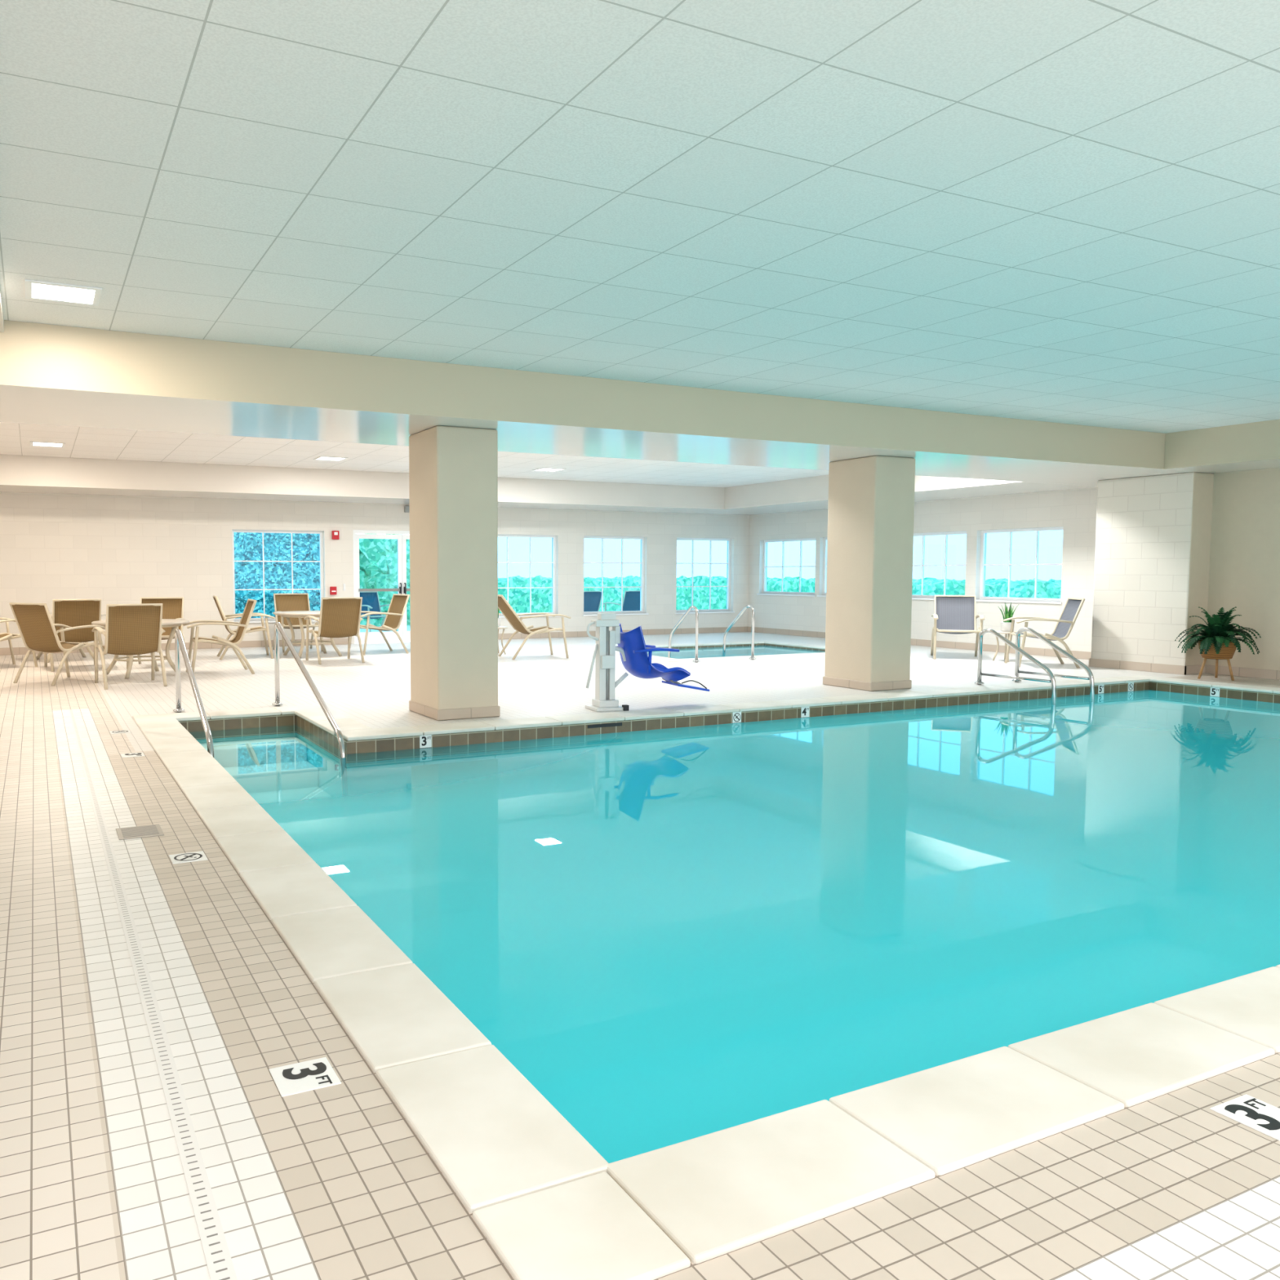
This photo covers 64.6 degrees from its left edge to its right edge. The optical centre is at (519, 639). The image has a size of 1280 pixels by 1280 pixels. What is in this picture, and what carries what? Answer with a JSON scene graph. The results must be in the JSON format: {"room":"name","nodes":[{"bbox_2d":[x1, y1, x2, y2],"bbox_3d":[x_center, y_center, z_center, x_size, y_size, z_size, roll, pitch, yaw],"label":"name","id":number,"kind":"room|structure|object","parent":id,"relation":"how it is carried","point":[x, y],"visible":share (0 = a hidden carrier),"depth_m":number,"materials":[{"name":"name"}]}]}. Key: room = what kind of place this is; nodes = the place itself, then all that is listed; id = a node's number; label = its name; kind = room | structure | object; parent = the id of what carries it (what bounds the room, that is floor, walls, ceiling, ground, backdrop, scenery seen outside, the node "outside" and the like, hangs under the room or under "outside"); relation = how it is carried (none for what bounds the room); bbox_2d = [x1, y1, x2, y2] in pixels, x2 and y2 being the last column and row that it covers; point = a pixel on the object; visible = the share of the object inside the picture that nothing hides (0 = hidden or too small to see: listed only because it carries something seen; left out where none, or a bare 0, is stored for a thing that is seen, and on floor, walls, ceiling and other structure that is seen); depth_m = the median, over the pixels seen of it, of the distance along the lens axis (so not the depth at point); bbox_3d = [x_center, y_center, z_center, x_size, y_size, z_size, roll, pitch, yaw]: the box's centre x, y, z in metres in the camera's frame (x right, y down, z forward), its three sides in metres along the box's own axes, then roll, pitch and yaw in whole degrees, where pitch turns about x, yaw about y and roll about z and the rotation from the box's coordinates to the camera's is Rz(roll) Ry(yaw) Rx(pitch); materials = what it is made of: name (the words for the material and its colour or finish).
{"room":"indoor swimming pool","nodes":[
{"label":"indoor swimming pool","id":0,"kind":"room"},
{"bbox_2d":[0,492,749,648],"bbox_3d":[-3.137,-1.366,17.536,18.060,2.880,0.200,-2,4,-26],"label":"wall","id":1,"kind":"structure","parent":0,"point":[112,549],"depth_m":16.53,"materials":[{"name":"paint"}]},
{"bbox_2d":[329,586,336,595],"bbox_3d":[-3.233,-0.855,17.377,0.110,0.140,0.060,-2,4,-26],"label":"station","id":2,"kind":"object","parent":1,"relation":"attached to","point":[332,589],"visible":1,"depth_m":17.36,"materials":[{"name":"red plastic"}]},
{"bbox_2d":[331,530,339,539],"bbox_3d":[-3.188,-1.814,17.334,0.120,0.150,0.062,-2,4,-26],"label":"fire alarm","id":3,"kind":"object","parent":1,"relation":"attached to","point":[335,534],"visible":1,"depth_m":17.31,"materials":[{"name":"red plastic"}]},
{"bbox_2d":[0,626,747,655],"bbox_3d":[-3.091,0.022,17.532,17.660,0.110,0.011,-2,4,-26],"label":"baseboard","id":4,"kind":"structure","parent":1,"relation":"attached to","point":[17,651],"depth_m":18.90,"materials":[{"name":"tile"}]},
{"bbox_2d":[355,533,402,642],"bbox_3d":[-2.500,-0.919,17.821,0.867,1.910,0.106,-2,4,-26],"label":"door","id":5,"kind":"structure","parent":1,"relation":"in","point":[372,637],"depth_m":17.86,"materials":[{"name":"white paint"}]},
{"bbox_2d":[352,529,409,644],"bbox_3d":[-2.120,-0.959,18.033,1.840,2.000,0.120,-2,4,-26],"label":"door frame","id":6,"kind":"structure","parent":1,"relation":"attached to","point":[354,531],"depth_m":17.61,"materials":[{"name":"white paint"}]},
{"bbox_2d":[401,534,410,640],"bbox_3d":[-1.716,-0.945,18.199,0.867,1.910,0.106,-2,4,-26],"label":"door","id":7,"kind":"structure","parent":1,"relation":"in","point":[406,634],"depth_m":18.02,"materials":[{"name":"white paint"}]},
{"bbox_2d":[404,506,409,512],"bbox_3d":[-1.944,-2.333,17.898,0.240,0.110,0.070,-2,4,-26],"label":"emergency light","id":8,"kind":"object","parent":1,"relation":"attached to","point":[406,508],"visible":0.44,"depth_m":17.84,"materials":[{"name":"grey plastic"}]},
{"bbox_2d":[497,534,555,617],"bbox_3d":[0.013,-1.216,19.039,1.590,1.560,0.200,-2,4,-26],"label":"window","id":9,"kind":"structure","parent":1,"relation":"in","point":[553,537],"depth_m":19.22,"materials":[{"name":"white paint"}]},
{"bbox_2d":[582,536,648,616],"bbox_3d":[1.868,-1.275,19.933,1.510,1.560,0.200,-2,4,-26],"label":"window","id":10,"kind":"structure","parent":1,"relation":"in","point":[641,611],"depth_m":20.09,"materials":[{"name":"white paint"}]},
{"bbox_2d":[675,537,734,613],"bbox_3d":[3.817,-1.338,20.873,1.500,1.560,0.200,-2,4,-26],"label":"window","id":11,"kind":"structure","parent":1,"relation":"in","point":[728,557],"depth_m":21.02,"materials":[{"name":"white paint"}]},
{"bbox_2d":[0,0,1279,487],"bbox_3d":[1.327,-2.256,8.452,17.860,0.100,20.300,-2,4,-26],"label":"ceiling","id":12,"kind":"structure","parent":0,"point":[1064,211],"depth_m":4.35,"materials":[{"name":"tile"}]},
{"bbox_2d":[0,291,4,332],"bbox_3d":[-2.821,-1.668,0.982,3.870,0.079,10.418,-2,4,-26],"label":"trim","id":13,"kind":"structure","parent":12,"relation":"attached to","point":[2,319],"depth_m":6.22,"materials":[{"name":"paint"}]},
{"bbox_2d":[30,441,65,447],"bbox_3d":[-6.000,-2.485,12.735,0.400,0.009,0.400,-2,4,-26],"label":"recessed light","id":14,"kind":"object","parent":12,"relation":"in","point":[32,443],"visible":1,"depth_m":12.73,"materials":[{"name":"white paint"}]},
{"bbox_2d":[33,442,62,446],"bbox_3d":[-6.000,-2.485,12.735,0.330,0.006,0.330,-2,4,-26],"label":"diffuser","id":15,"kind":"object","parent":14,"relation":"attached to","point":[42,444],"depth_m":12.73,"materials":[{"name":"white"}]},
{"bbox_2d":[24,279,102,306],"bbox_3d":[-2.673,-2.028,5.867,0.400,0.009,0.400,-2,4,-26],"label":"recessed light","id":16,"kind":"object","parent":12,"relation":"in","point":[34,290],"visible":1,"depth_m":5.84,"materials":[{"name":"white paint"}]},
{"bbox_2d":[31,283,95,303],"bbox_3d":[-2.673,-2.029,5.867,0.330,0.006,0.330,-2,4,-26],"label":"diffuser","id":17,"kind":"object","parent":16,"relation":"attached to","point":[43,291],"depth_m":5.87,"materials":[{"name":"white"}]},
{"bbox_2d":[313,456,347,461],"bbox_3d":[-2.705,-2.591,14.324,0.400,0.009,0.400,-2,4,-26],"label":"recessed light","id":18,"kind":"object","parent":12,"relation":"in","point":[320,458],"visible":1,"depth_m":14.27,"materials":[{"name":"white paint"}]},
{"bbox_2d":[317,457,344,460],"bbox_3d":[-2.705,-2.591,14.324,0.330,0.006,0.330,-2,4,-26],"label":"diffuser","id":19,"kind":"object","parent":18,"relation":"attached to","point":[318,458],"depth_m":14.27,"materials":[{"name":"white"}]},
{"bbox_2d":[0,454,724,513],"bbox_3d":[-3.563,-2.523,16.373,15.950,0.416,1.380,-2,4,-26],"label":"beam","id":20,"kind":"structure","parent":12,"relation":"attached to","point":[18,473],"depth_m":15.70,"materials":[{"name":"paint"}]},
{"bbox_2d":[532,467,565,471],"bbox_3d":[0.455,-2.692,15.848,0.400,0.009,0.400,-2,4,-26],"label":"recessed light","id":21,"kind":"object","parent":12,"relation":"in","point":[549,469],"visible":1,"depth_m":15.84,"materials":[{"name":"white paint"}]},
{"bbox_2d":[537,468,560,471],"bbox_3d":[0.455,-2.692,15.848,0.330,0.006,0.330,-2,4,-26],"label":"diffuser","id":22,"kind":"object","parent":21,"relation":"attached to","point":[539,469],"depth_m":15.84,"materials":[{"name":"white"}]},
{"bbox_2d":[0,320,1217,485],"bbox_3d":[0.721,-2.065,9.490,17.660,0.416,1.830,-2,4,-26],"label":"beam","id":23,"kind":"structure","parent":12,"relation":"attached to","point":[51,375],"depth_m":8.33,"materials":[{"name":"paint"}]},
{"bbox_2d":[684,475,1097,515],"bbox_3d":[5.795,-2.585,17.303,1.708,0.416,7.848,-2,4,-26],"label":"beam","id":24,"kind":"structure","parent":12,"relation":"attached to","point":[810,493],"depth_m":17.09,"materials":[{"name":"paint"}]},
{"bbox_2d":[1164,419,1279,472],"bbox_3d":[10.315,-1.921,7.329,1.050,0.416,10.418,-2,4,-26],"label":"beam","id":25,"kind":"structure","parent":12,"relation":"attached to","point":[1254,446],"depth_m":11.25,"materials":[{"name":"paint"}]},
{"bbox_2d":[0,631,1279,1279],"bbox_3d":[1.280,0.717,8.516,17.660,0.080,20.100,-2,4,-26],"label":"floor","id":26,"kind":"structure","parent":0,"point":[334,1182],"depth_m":2.33,"materials":[{"name":"tile"}]},
{"bbox_2d":[0,617,37,666],"bbox_3d":[-6.887,-0.085,13.165,0.674,0.922,0.840,3,5,38],"label":"patio chair","id":27,"kind":"object","parent":26,"relation":"on","point":[3,636],"visible":0.67,"depth_m":13.40,"materials":[{"name":"metal"}]},
{"bbox_2d":[8,602,107,685],"bbox_3d":[-5.287,0.025,11.501,0.674,0.922,0.840,2,4,25],"label":"patio chair","id":28,"kind":"object","parent":26,"relation":"on","point":[36,627],"visible":0.91,"depth_m":11.22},
{"bbox_2d":[35,613,106,662],"bbox_3d":[-6.513,-0.036,14.375,1.120,0.675,1.120,-3,5,-37],"label":"patio table","id":29,"kind":"object","parent":26,"relation":"on","point":[88,648],"visible":0.08,"depth_m":14.33,"materials":[{"name":"metal"}]},
{"bbox_2d":[44,599,102,671],"bbox_3d":[-5.830,-0.081,13.104,0.674,0.922,0.840,-2,4,-31],"label":"patio chair","id":30,"kind":"object","parent":26,"relation":"on","point":[69,612],"visible":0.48,"depth_m":12.81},
{"bbox_2d":[110,729,130,733],"bbox_3d":[-3.130,0.719,7.849,0.145,0.004,0.145,-2,4,-26],"label":"depth marker","id":31,"kind":"object","parent":26,"relation":"on","point":[123,731],"depth_m":7.84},
{"bbox_2d":[91,603,167,689],"bbox_3d":[-4.340,0.049,11.152,0.674,0.922,0.840,-2,4,-30],"label":"patio chair","id":32,"kind":"object","parent":26,"relation":"on","point":[131,629],"visible":1,"depth_m":10.88,"materials":[{"name":"fabric"}]},
{"bbox_2d":[120,752,144,757],"bbox_3d":[-2.647,0.785,6.852,0.145,0.004,0.145,-2,4,-26],"label":"sign","id":33,"kind":"object","parent":26,"relation":"on","point":[133,754],"depth_m":6.85,"materials":[{"name":"tile"}]},
{"bbox_2d":[115,823,164,839],"bbox_3d":[-1.824,0.920,4.810,0.200,0.006,0.220,-2,4,-26],"label":"lid","id":34,"kind":"object","parent":26,"relation":"on","point":[153,830],"visible":1,"depth_m":4.79,"materials":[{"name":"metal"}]},
{"bbox_2d":[91,618,189,678],"bbox_3d":[-4.622,0.104,12.261,1.120,0.675,1.120,-4,5,-43],"label":"patio table","id":35,"kind":"object","parent":26,"relation":"on","point":[166,623],"visible":0.57,"depth_m":12.22,"materials":[{"name":"metal"}]},
{"bbox_2d":[68,709,237,1279],"bbox_3d":[-2.103,0.907,5.030,0.042,0.002,9.100,-2,4,-26],"label":"drain","id":36,"kind":"object","parent":26,"relation":"on","point":[220,1264],"visible":1,"depth_m":2.44,"materials":[{"name":"plastic"}]},
{"bbox_2d":[126,596,185,668],"bbox_3d":[-4.860,-0.103,13.439,0.674,0.922,0.840,-1,4,-9],"label":"patio chair","id":37,"kind":"object","parent":26,"relation":"on","point":[172,607],"visible":0.19,"depth_m":13.77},
{"bbox_2d":[168,851,208,863],"bbox_3d":[-1.450,0.950,4.381,0.145,0.004,0.145,-2,4,-26],"label":"sign","id":38,"kind":"object","parent":26,"relation":"on","point":[197,855],"depth_m":4.37,"materials":[{"name":"tile"}]},
{"bbox_2d":[173,629,213,757],"bbox_3d":[-2.656,0.627,8.149,0.100,1.348,1.921,-2,4,-26],"label":"handrail","id":39,"kind":"object","parent":26,"relation":"on","point":[180,645],"visible":0.71,"depth_m":8.37,"materials":[{"name":"metal"}]},
{"bbox_2d":[182,599,257,674],"bbox_3d":[-3.732,-0.041,12.491,0.840,0.922,0.674,-2,4,-23],"label":"patio chair","id":40,"kind":"object","parent":26,"relation":"on","point":[242,625],"visible":1,"depth_m":12.36,"materials":[{"name":"metal"}]},
{"bbox_2d":[213,595,275,659],"bbox_3d":[-4.073,-0.192,14.772,0.840,0.922,0.674,-1,4,-20],"label":"patio chair","id":41,"kind":"object","parent":26,"relation":"on","point":[224,617],"visible":0.88,"depth_m":14.58,"materials":[{"name":"metal"}]},
{"bbox_2d":[272,593,323,653],"bbox_3d":[-3.580,-0.281,16.109,0.674,0.922,0.840,-2,4,-26],"label":"patio chair","id":42,"kind":"object","parent":26,"relation":"on","point":[282,602],"visible":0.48,"depth_m":16.36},
{"bbox_2d":[268,1057,341,1097],"bbox_3d":[-0.531,1.076,2.474,0.145,0.004,0.145,-2,4,-26],"label":"depth marker","id":43,"kind":"object","parent":26,"relation":"on","point":[317,1073],"depth_m":2.47,"materials":[{"name":"tile"}]},
{"bbox_2d":[273,610,342,657],"bbox_3d":[-3.131,-0.086,15.120,1.120,0.675,1.120,-2,4,-31],"label":"patio table","id":44,"kind":"object","parent":26,"relation":"on","point":[300,615],"visible":0.66,"depth_m":14.86,"materials":[{"name":"plastic"}]},
{"bbox_2d":[271,622,347,786],"bbox_3d":[-1.789,0.589,8.400,0.100,1.391,2.321,-2,4,-26],"label":"handrail","id":45,"kind":"object","parent":26,"relation":"on","point":[278,628],"visible":0.88,"depth_m":8.33,"materials":[{"name":"metal"}]},
{"bbox_2d":[303,596,364,664],"bbox_3d":[-2.605,-0.147,14.094,0.674,0.922,0.840,-2,4,-26],"label":"patio chair","id":46,"kind":"object","parent":26,"relation":"on","point":[340,617],"visible":1,"depth_m":13.81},
{"bbox_2d":[350,593,409,655],"bbox_3d":[-2.204,-0.248,15.618,0.840,0.922,0.674,-2,4,-31],"label":"patio chair","id":47,"kind":"object","parent":26,"relation":"on","point":[398,603],"visible":0.82,"depth_m":15.66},
{"bbox_2d":[408,425,500,720],"bbox_3d":[-0.589,-0.576,8.804,0.584,2.462,0.724,-2,4,-26],"label":"column","id":48,"kind":"structure","parent":26,"relation":"on","point":[453,471],"depth_m":8.51,"materials":[{"name":"paint"}]},
{"bbox_2d":[497,626,507,654],"bbox_3d":[-0.385,0.009,15.421,0.400,0.424,0.400,-2,4,-26],"label":"side table","id":49,"kind":"object","parent":26,"relation":"on","point":[500,627],"visible":0.38,"depth_m":15.37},
{"bbox_2d":[497,608,501,626],"bbox_3d":[-0.385,-0.426,15.381,0.263,0.447,0.257,-1,4,-10],"label":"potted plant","id":50,"kind":"object","parent":49,"relation":"on","point":[499,619],"visible":0.14,"depth_m":15.35,"materials":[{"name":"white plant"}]},
{"bbox_2d":[497,594,570,659],"bbox_3d":[0.129,-0.205,14.817,1.076,0.944,0.674,-1,4,-20],"label":"reclining chair","id":51,"kind":"object","parent":26,"relation":"on","point":[504,606],"visible":0.98,"depth_m":14.65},
{"bbox_2d":[205,712,934,1261],"bbox_3d":[3.415,0.771,7.628,11.260,0.078,7.790,-2,4,-26],"label":"grout","id":52,"kind":"structure","parent":26,"relation":"on","point":[206,713],"depth_m":1.93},
{"bbox_2d":[585,613,709,711],"bbox_3d":[1.157,0.185,9.268,1.192,0.880,0.528,-1,4,-19],"label":"lift","id":53,"kind":"object","parent":26,"relation":"on","point":[632,647],"visible":1,"depth_m":9.09,"materials":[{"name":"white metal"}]},
{"bbox_2d":[570,640,825,662],"bbox_3d":[3.336,0.166,16.238,4.110,0.030,2.960,-2,4,-26],"label":"coping","id":54,"kind":"object","parent":26,"relation":"on","point":[785,643],"visible":0.46,"depth_m":16.40,"materials":[{"name":"stone"}]},
{"bbox_2d":[667,605,700,662],"bbox_3d":[2.322,0.148,14.309,0.100,1.288,0.770,-2,4,-26],"label":"handrail","id":55,"kind":"object","parent":54,"relation":"on","point":[690,608],"visible":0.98,"depth_m":14.02,"materials":[{"name":"metal"}]},
{"bbox_2d":[132,675,1279,1279],"bbox_3d":[3.415,0.739,7.626,11.280,0.030,7.810,-2,4,-26],"label":"pool coping","id":56,"kind":"object","parent":26,"relation":"on","point":[544,1199],"visible":0.91,"depth_m":2.36,"materials":[{"name":"stone"}]},
{"bbox_2d":[177,681,1279,789],"bbox_3d":[3.415,1.339,7.666,10.670,1.190,7.200,-2,4,-26],"label":"pool tile border","id":57,"kind":"object","parent":26,"relation":"in","point":[372,761],"visible":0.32,"depth_m":8.49,"materials":[{"name":"tile"}]},
{"bbox_2d":[200,736,321,795],"bbox_3d":[-1.657,1.423,7.918,1.748,0.970,2.338,-2,4,-26],"label":"steps","id":58,"kind":"structure","parent":57,"relation":"on","point":[272,765],"depth_m":8.37,"materials":[{"name":"paint"}]},
{"bbox_2d":[419,734,431,747],"bbox_3d":[-0.736,0.791,7.818,0.098,0.098,0.004,-2,4,-26],"label":"depth marker","id":59,"kind":"object","parent":57,"relation":"attached to","point":[425,741],"depth_m":7.82,"materials":[{"name":"tile"}]},
{"bbox_2d":[587,722,622,728],"bbox_3d":[0.722,0.726,8.522,0.340,0.028,0.004,-2,4,-26],"label":"skimmer","id":60,"kind":"object","parent":57,"relation":"attached to","point":[617,724],"visible":1,"depth_m":8.52,"materials":[{"name":"plastic"}]},
{"bbox_2d":[732,711,741,723],"bbox_3d":[1.974,0.704,9.125,0.098,0.098,0.004,-2,4,-26],"label":"sign","id":61,"kind":"object","parent":57,"relation":"attached to","point":[736,716],"depth_m":9.12,"materials":[{"name":"tile"}]},
{"bbox_2d":[250,689,1279,1163],"bbox_3d":[3.415,0.855,7.634,10.670,0.001,7.200,-2,4,-26],"label":"pool water","id":62,"kind":"object","parent":57,"relation":"in","point":[673,935],"visible":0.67,"depth_m":4.35,"materials":[{"name":"liquid"}]},
{"bbox_2d":[800,706,808,717],"bbox_3d":[2.695,0.681,9.472,0.098,0.098,0.004,-2,4,-26],"label":"depth marker","id":63,"kind":"object","parent":57,"relation":"attached to","point":[804,710],"depth_m":9.47,"materials":[{"name":"tile"}]},
{"bbox_2d":[1097,684,1104,693],"bbox_3d":[6.575,0.557,11.344,0.098,0.098,0.004,-2,4,-26],"label":"depth marker","id":64,"kind":"object","parent":57,"relation":"attached to","point":[1100,687],"depth_m":11.34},
{"bbox_2d":[1128,682,1133,691],"bbox_3d":[7.052,0.541,11.574,0.098,0.098,0.004,-2,4,-26],"label":"depth marker","id":65,"kind":"object","parent":57,"relation":"attached to","point":[1131,685],"depth_m":11.57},
{"bbox_2d":[1209,687,1219,697],"bbox_3d":[7.670,0.575,11.068,0.004,0.098,0.098,-2,4,-26],"label":"depth marker","id":66,"kind":"object","parent":57,"relation":"attached to","point":[1215,691],"depth_m":11.06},
{"bbox_2d":[646,643,825,651],"bbox_3d":[3.336,0.617,16.267,3.500,0.890,2.350,-2,4,-26],"label":"tub basin","id":67,"kind":"object","parent":26,"relation":"in","point":[757,644],"visible":0.04,"depth_m":17.51,"materials":[{"name":"tile"}]},
{"bbox_2d":[647,644,825,658],"bbox_3d":[3.336,0.213,16.241,3.500,0.001,2.350,-2,4,-26],"label":"water","id":68,"kind":"object","parent":67,"relation":"in","point":[740,651],"visible":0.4,"depth_m":16.51,"materials":[{"name":"liquid"}]},
{"bbox_2d":[722,604,755,659],"bbox_3d":[3.204,0.120,14.734,0.100,1.288,0.770,-2,4,-26],"label":"handrail","id":69,"kind":"object","parent":26,"relation":"on","point":[743,611],"visible":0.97,"depth_m":14.47,"materials":[{"name":"metal"}]},
{"bbox_2d":[822,455,915,691],"bbox_3d":[3.800,-0.717,10.921,0.594,2.462,0.724,-2,4,-26],"label":"column","id":70,"kind":"structure","parent":26,"relation":"on","point":[871,504],"depth_m":10.66,"materials":[{"name":"paint"}]},
{"bbox_2d":[930,595,984,659],"bbox_3d":[6.410,-0.189,14.728,0.674,0.922,0.840,1,4,19],"label":"patio chair","id":71,"kind":"object","parent":26,"relation":"on","point":[953,614],"visible":0.98,"depth_m":14.98,"materials":[{"name":"fabric"}]},
{"bbox_2d":[992,631,1016,662],"bbox_3d":[6.889,0.091,14.186,0.400,0.424,0.400,-2,4,-26],"label":"side table","id":72,"kind":"object","parent":26,"relation":"on","point":[998,632],"visible":0.43,"depth_m":14.21,"materials":[{"name":"metal"}]},
{"bbox_2d":[997,602,1017,631],"bbox_3d":[6.902,-0.327,14.155,0.259,0.413,0.183,1,4,12],"label":"potted plant","id":73,"kind":"object","parent":72,"relation":"on","point":[1005,625],"visible":0.88,"depth_m":14.12,"materials":[{"name":"green plant"}]},
{"bbox_2d":[974,628,1056,705],"bbox_3d":[5.332,0.661,10.797,0.100,1.531,1.021,-2,4,-26],"label":"ladder rail","id":74,"kind":"object","parent":26,"relation":"attached to","point":[980,673],"visible":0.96,"depth_m":10.80,"materials":[{"name":"metal"}]},
{"bbox_2d":[1003,597,1084,668],"bbox_3d":[7.032,-0.106,13.477,0.840,0.922,0.674,1,4,11],"label":"patio chair","id":75,"kind":"object","parent":26,"relation":"on","point":[1072,608],"visible":0.85,"depth_m":13.39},
{"bbox_2d":[1012,627,1094,702],"bbox_3d":[5.881,0.643,11.062,0.100,1.531,1.021,-2,4,-26],"label":"ladder rail","id":76,"kind":"object","parent":26,"relation":"attached to","point":[1046,641],"visible":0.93,"depth_m":11.03,"materials":[{"name":"metal"}]},
{"bbox_2d":[1090,471,1213,666],"bbox_3d":[8.419,-0.857,13.011,1.210,2.463,1.230,-2,4,-26],"label":"wall pier","id":77,"kind":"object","parent":26,"relation":"on","point":[1153,548],"visible":0.7,"depth_m":12.61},
{"bbox_2d":[1088,657,1205,675],"bbox_3d":[8.043,0.330,12.905,0.401,0.110,1.254,-2,4,-26],"label":"baseboard","id":78,"kind":"object","parent":77,"relation":"attached to","point":[1119,664],"visible":0.96,"depth_m":12.68,"materials":[{"name":"tile"}]},
{"bbox_2d":[1174,606,1261,680],"bbox_3d":[8.185,0.035,11.765,0.817,0.857,0.759,-1,4,-16],"label":"potted fern","id":79,"kind":"object","parent":26,"relation":"on","point":[1216,642],"visible":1,"depth_m":11.64,"materials":[{"name":"green plant"}]},
{"bbox_2d":[1198,639,1237,659],"bbox_3d":[8.180,0.112,11.763,0.380,0.215,0.380,-2,4,-26],"label":"basket","id":80,"kind":"object","parent":79,"relation":"attached to","point":[1225,653],"depth_m":11.62,"materials":[{"name":"wicker"}]},
{"bbox_2d":[1209,1093,1279,1141],"bbox_3d":[1.696,1.088,2.291,0.145,0.004,0.145,-2,4,-26],"label":"depth marker","id":81,"kind":"object","parent":26,"relation":"on","point":[1262,1117],"depth_m":2.30,"materials":[{"name":"tile"}]},
{"bbox_2d":[747,487,1097,652],"bbox_3d":[6.776,-1.367,17.546,0.200,2.880,8.410,-2,4,-26],"label":"wall","id":82,"kind":"structure","parent":0,"point":[1074,510],"depth_m":16.14,"materials":[{"name":"paint"}]},
{"bbox_2d":[756,537,815,596],"bbox_3d":[5.435,-1.467,20.252,0.200,1.140,1.730,-2,4,-26],"label":"window","id":83,"kind":"structure","parent":82,"relation":"in","point":[765,592],"depth_m":20.50,"materials":[{"name":"white paint"}]},
{"bbox_2d":[817,537,827,596],"bbox_3d":[6.186,-1.364,18.702,0.200,1.140,1.600,-2,4,-26],"label":"window","id":84,"kind":"structure","parent":82,"relation":"in","point":[825,538],"depth_m":19.38,"materials":[{"name":"white paint"}]},
{"bbox_2d":[747,626,1091,659],"bbox_3d":[6.681,0.018,17.591,0.011,0.110,8.387,-2,4,-26],"label":"baseboard","id":85,"kind":"structure","parent":82,"relation":"attached to","point":[966,646],"depth_m":16.51,"materials":[{"name":"tile"}]},
{"bbox_2d":[911,531,966,599],"bbox_3d":[6.991,-1.253,17.040,0.200,1.140,1.580,-2,4,-26],"label":"window","id":86,"kind":"structure","parent":82,"relation":"in","point":[922,596],"depth_m":17.05,"materials":[{"name":"white paint"}]},
{"bbox_2d":[976,526,1062,604],"bbox_3d":[7.735,-1.151,15.504,0.200,1.140,1.560,-2,4,-26],"label":"window","id":87,"kind":"structure","parent":82,"relation":"in","point":[984,533],"depth_m":15.72,"materials":[{"name":"white paint"}]},
{"bbox_2d":[1204,467,1279,670],"bbox_3d":[10.869,-0.713,7.701,0.200,2.880,10.460,-2,4,-26],"label":"wall","id":88,"kind":"structure","parent":0,"point":[1244,571],"depth_m":11.96,"materials":[{"name":"paint"}]},
{"bbox_2d":[1204,664,1279,679],"bbox_3d":[10.775,0.673,7.742,0.011,0.110,10.450,-2,4,-26],"label":"baseboard","id":89,"kind":"structure","parent":88,"relation":"attached to","point":[1211,669],"depth_m":12.01,"materials":[{"name":"tile"}]},
{"label":"outside","id":90,"kind":"structure","parent":0,"visible":0},
{"bbox_2d":[356,625,410,644],"bbox_3d":[9.451,-1.127,37.899,110.000,0.200,120.000,-2,4,-26],"label":"ground","id":91,"kind":"structure","parent":90,"point":[408,627],"depth_m":22.31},
{"bbox_2d":[231,529,323,622],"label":"window","id":92,"kind":"structure","parent":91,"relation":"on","point":[247,545],"depth_m":21.41,"materials":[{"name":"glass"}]},
{"bbox_2d":[360,591,397,631],"bbox_3d":[-3.015,-0.544,20.817,0.674,0.922,0.840,-3,5,-37],"label":"patio chair","id":93,"kind":"object","parent":91,"relation":"on","point":[371,602],"visible":0.54,"depth_m":21.09,"materials":[{"name":"fabric"}]},
{"bbox_2d":[359,533,410,626],"bbox_3d":[-3.130,-1.503,25.087,4.583,2.428,1.458,-2,4,-26],"label":"hedge","id":94,"kind":"object","parent":91,"relation":"on","point":[378,557],"visible":0.18,"depth_m":24.42,"materials":[{"name":"green plant"}]},
{"bbox_2d":[583,591,601,611],"bbox_3d":[1.346,-0.618,21.933,0.674,0.922,0.840,-2,4,-31],"label":"patio chair","id":95,"kind":"object","parent":91,"relation":"on","point":[592,599],"visible":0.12,"depth_m":21.65,"materials":[{"name":"fabric"}]},
{"bbox_2d":[603,590,639,611],"bbox_3d":[2.336,-0.650,22.411,0.674,0.922,0.840,-2,4,-31],"label":"patio chair","id":96,"kind":"object","parent":91,"relation":"on","point":[631,600],"visible":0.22,"depth_m":22.08,"materials":[{"name":"fabric"}]},
{"bbox_2d":[497,575,799,613],"bbox_3d":[3.184,-1.328,30.396,12.030,1.297,2.237,-2,4,-26],"label":"window view","id":97,"kind":"object","parent":91,"relation":"on","point":[541,597],"visible":0.3,"depth_m":29.06,"materials":[{"name":"green plant"}]},
{"bbox_2d":[766,577,1061,598],"bbox_3d":[11.997,-0.877,24.023,2.821,1.243,17.012,-2,4,-26],"label":"hedge","id":98,"kind":"object","parent":91,"relation":"on","point":[1025,588],"visible":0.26,"depth_m":24.18,"materials":[{"name":"green plant"}]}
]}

